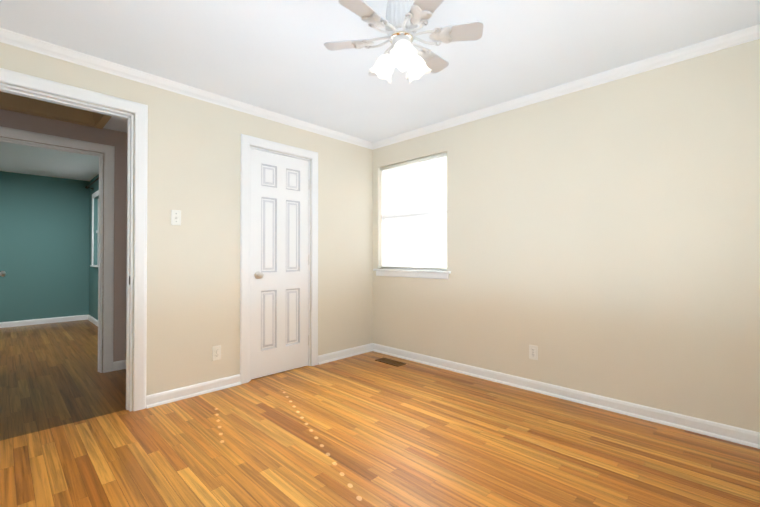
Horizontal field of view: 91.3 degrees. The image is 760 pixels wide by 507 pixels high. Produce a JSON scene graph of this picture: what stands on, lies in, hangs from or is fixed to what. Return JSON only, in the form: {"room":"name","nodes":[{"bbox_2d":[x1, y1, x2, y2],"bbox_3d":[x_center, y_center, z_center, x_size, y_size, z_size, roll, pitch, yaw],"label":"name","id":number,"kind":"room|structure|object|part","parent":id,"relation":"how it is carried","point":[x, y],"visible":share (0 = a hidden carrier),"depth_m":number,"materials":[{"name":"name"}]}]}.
{"room":"empty bedroom","nodes":[
{"label":"empty bedroom","id":0,"kind":"room"},
{"bbox_2d":[0,171,89,321],"bbox_3d":[-6.131,-0.066,5.426,0.100,2.400,2.980,0,-1,44],"label":"wall","id":1,"kind":"structure","parent":0,"point":[44,243],"depth_m":6.03,"materials":[{"name":"paint"}]},
{"bbox_2d":[0,315,86,327],"bbox_3d":[-6.097,1.092,5.369,0.014,0.085,2.940,0,-1,44],"label":"baseboard","id":2,"kind":"structure","parent":1,"relation":"attached to","point":[47,320],"depth_m":6.01,"materials":[{"name":"white paint"}]},
{"bbox_2d":[0,142,98,180],"bbox_3d":[-4.779,-1.326,4.173,3.800,0.100,3.300,0,-1,44],"label":"ceiling","id":3,"kind":"structure","parent":0,"point":[22,159],"depth_m":5.18,"materials":[{"name":"white paint"}]},
{"bbox_2d":[0,109,126,370],"bbox_3d":[-2.696,0.418,3.486,0.120,3.400,5.250,0,-1,44],"label":"wall","id":4,"kind":"structure","parent":0,"point":[43,125],"depth_m":3.57,"materials":[{"name":"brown paint"}]},
{"bbox_2d":[0,126,114,372],"bbox_3d":[-2.929,0.043,3.250,0.158,2.145,0.970,0,-1,44],"label":"door frame","id":5,"kind":"structure","parent":4,"relation":"attached to","point":[106,281],"depth_m":3.50,"materials":[{"name":"white paint"}]},
{"bbox_2d":[113,360,125,370],"bbox_3d":[-2.433,1.077,3.654,0.014,0.085,0.315,0,-1,44],"label":"baseboard","id":6,"kind":"structure","parent":4,"relation":"attached to","point":[119,365],"depth_m":3.56,"materials":[{"name":"white paint"}]},
{"bbox_2d":[89,174,98,319],"bbox_3d":[-3.689,-0.067,5.207,3.700,2.400,0.120,0,-1,44],"label":"wall","id":7,"kind":"structure","parent":0,"point":[93,292],"depth_m":6.18,"materials":[{"name":"paint"}]},
{"bbox_2d":[85,177,98,188],"bbox_3d":[-4.413,-1.094,5.777,1.402,0.082,0.094,0,-1,44],"label":"curtain rod","id":8,"kind":"object","parent":7,"relation":"attached to","point":[86,187],"visible":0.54,"depth_m":5.95,"materials":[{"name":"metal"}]},
{"bbox_2d":[87,315,97,325],"bbox_3d":[-3.735,1.090,5.150,3.700,0.085,0.014,0,-1,44],"label":"baseboard","id":9,"kind":"structure","parent":7,"relation":"attached to","point":[90,318],"depth_m":6.10,"materials":[{"name":"white paint"}]},
{"bbox_2d":[90,190,98,266],"bbox_3d":[-4.357,-0.392,5.828,1.200,1.210,0.130,0,-1,44],"label":"window","id":10,"kind":"structure","parent":7,"relation":"in","point":[95,194],"depth_m":6.15,"materials":[{"name":"white paint"}]},
{"bbox_2d":[103,116,126,132],"bbox_3d":[-3.003,-1.242,2.312,1.100,0.100,3.120,0,-1,44],"label":"ceiling","id":11,"kind":"structure","parent":0,"point":[116,124],"depth_m":3.41,"materials":[{"name":"white paint"}]},
{"bbox_2d":[0,91,111,128],"bbox_3d":[-2.666,-1.255,2.822,0.840,0.166,1.030,0,-1,44],"label":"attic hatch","id":12,"kind":"structure","parent":11,"relation":"in","point":[24,105],"depth_m":3.17,"materials":[{"name":"brown wood"}]},
{"bbox_2d":[0,42,372,407],"bbox_3d":[-1.341,0.415,3.128,0.120,3.400,3.870,0,-1,44],"label":"wall","id":13,"kind":"structure","parent":0,"point":[193,258],"depth_m":3.00,"materials":[{"name":"beige paint"}]},
{"bbox_2d":[0,68,147,410],"bbox_3d":[-2.071,0.016,2.383,0.158,2.185,0.970,0,-1,44],"label":"door frame","id":14,"kind":"structure","parent":13,"relation":"attached to","point":[140,159],"depth_m":2.63,"materials":[{"name":"white paint"}]},
{"bbox_2d":[171,210,180,224],"bbox_3d":[-1.546,-0.273,2.821,0.023,0.115,0.070,0,-1,44],"label":"light switch","id":15,"kind":"object","parent":13,"relation":"attached to","point":[175,217],"visible":1,"depth_m":2.82,"materials":[{"name":"white plastic"}]},
{"bbox_2d":[0,28,371,147],"bbox_3d":[-1.310,-1.255,3.050,0.052,0.062,3.420,0,-1,44],"label":"crown molding","id":16,"kind":"structure","parent":13,"relation":"attached to","point":[9,37],"depth_m":2.71,"materials":[{"name":"white paint"}]},
{"bbox_2d":[146,374,240,407],"bbox_3d":[-1.435,1.071,2.921,0.026,0.085,0.700,0,-1,44],"label":"baseboard","id":17,"kind":"structure","parent":13,"relation":"attached to","point":[169,396],"depth_m":2.89,"materials":[{"name":"white paint"}]},
{"bbox_2d":[212,345,220,360],"bbox_3d":[-1.335,0.814,3.038,0.010,0.115,0.070,0,-1,44],"label":"electrical outlet","id":18,"kind":"object","parent":13,"relation":"attached to","point":[216,352],"visible":1,"depth_m":3.04,"materials":[{"name":"beige plastic"}]},
{"bbox_2d":[240,134,317,383],"bbox_3d":[-0.953,0.046,3.514,0.139,2.145,0.810,0,-1,44],"label":"door frame","id":19,"kind":"structure","parent":13,"relation":"attached to","point":[247,141],"depth_m":3.26,"materials":[{"name":"white paint"}]},
{"bbox_2d":[251,148,308,378],"bbox_3d":[-0.914,0.092,3.476,0.101,2.036,0.610,0,-1,44],"label":"closet door","id":20,"kind":"structure","parent":13,"relation":"in","point":[279,253],"depth_m":3.47,"materials":[{"name":"white paint"}]},
{"bbox_3d":[-1.066,0.193,3.295,0.066,0.068,0.068,0,-1,44],"label":"knob","id":21,"kind":"part","parent":20,"relation":"part of","materials":[{"name":"silver metal"}]},
{"bbox_2d":[318,343,373,364],"bbox_3d":[-0.365,1.080,4.017,0.026,0.085,0.745,0,-1,44],"label":"baseboard","id":22,"kind":"structure","parent":13,"relation":"attached to","point":[329,357],"depth_m":4.00,"materials":[{"name":"white paint"}]},
{"bbox_2d":[0,320,759,506],"bbox_3d":[-2.312,1.154,3.036,8.930,0.080,5.350,0,-1,44],"label":"floor","id":23,"kind":"structure","parent":0,"point":[364,430],"depth_m":2.14,"materials":[{"name":"brown wood"}]},
{"bbox_2d":[375,357,405,366],"bbox_3d":[0.108,1.118,3.832,0.320,0.006,0.130,0,-1,44],"label":"floor vent","id":24,"kind":"object","parent":23,"relation":"in","point":[391,362],"visible":1,"depth_m":3.81,"materials":[{"name":"brown metal"}]},
{"bbox_2d":[0,0,759,141],"bbox_3d":[0.008,-1.346,1.826,3.890,0.100,3.870,0,-1,44],"label":"ceiling","id":25,"kind":"structure","parent":0,"point":[277,56],"depth_m":2.30,"materials":[{"name":"white paint"}]},
{"bbox_2d":[324,0,482,83],"bbox_3d":[0.107,-1.072,1.860,0.739,0.448,0.792,0,-1,44],"label":"ceiling fan","id":26,"kind":"object","parent":25,"relation":"hanging from","point":[403,20],"visible":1,"depth_m":1.80,"materials":[{"name":"white metal"}]},
{"bbox_2d":[373,39,759,431],"bbox_3d":[1.290,-0.085,3.128,3.890,2.400,0.200,0,-1,44],"label":"wall","id":27,"kind":"structure","parent":0,"point":[603,239],"depth_m":2.64,"materials":[{"name":"beige paint"}]},
{"bbox_2d":[373,269,450,278],"bbox_3d":[0.332,0.213,3.956,1.030,0.082,0.121,0,-1,44],"label":"window sill","id":28,"kind":"structure","parent":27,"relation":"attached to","point":[434,274],"depth_m":3.87,"materials":[{"name":"white paint"}]},
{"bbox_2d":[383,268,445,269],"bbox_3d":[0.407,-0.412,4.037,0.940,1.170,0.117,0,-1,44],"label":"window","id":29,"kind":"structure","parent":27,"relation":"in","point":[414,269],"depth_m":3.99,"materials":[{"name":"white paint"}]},
{"bbox_2d":[380,152,446,269],"bbox_3d":[0.342,-0.417,3.971,0.924,1.154,0.050,0,-1,44],"label":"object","id":30,"kind":"structure","parent":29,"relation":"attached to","point":[414,215],"depth_m":3.94,"materials":[{"name":"glass"}]},
{"bbox_2d":[529,345,537,359],"bbox_3d":[1.245,0.804,3.019,0.070,0.115,0.010,0,-1,44],"label":"electrical outlet","id":31,"kind":"object","parent":27,"relation":"attached to","point":[533,352],"visible":1,"depth_m":3.01,"materials":[{"name":"beige plastic"}]},
{"bbox_2d":[368,24,759,149],"bbox_3d":[1.202,-1.255,3.048,3.650,0.062,0.052,0,-1,44],"label":"crown molding","id":32,"kind":"structure","parent":27,"relation":"attached to","point":[732,39],"depth_m":2.68,"materials":[{"name":"white paint"}]},
{"bbox_2d":[374,343,759,448],"bbox_3d":[1.211,1.072,3.038,3.650,0.085,0.026,0,-1,44],"label":"baseboard","id":33,"kind":"structure","parent":27,"relation":"attached to","point":[746,437],"depth_m":2.68,"materials":[{"name":"white paint"}]}
]}

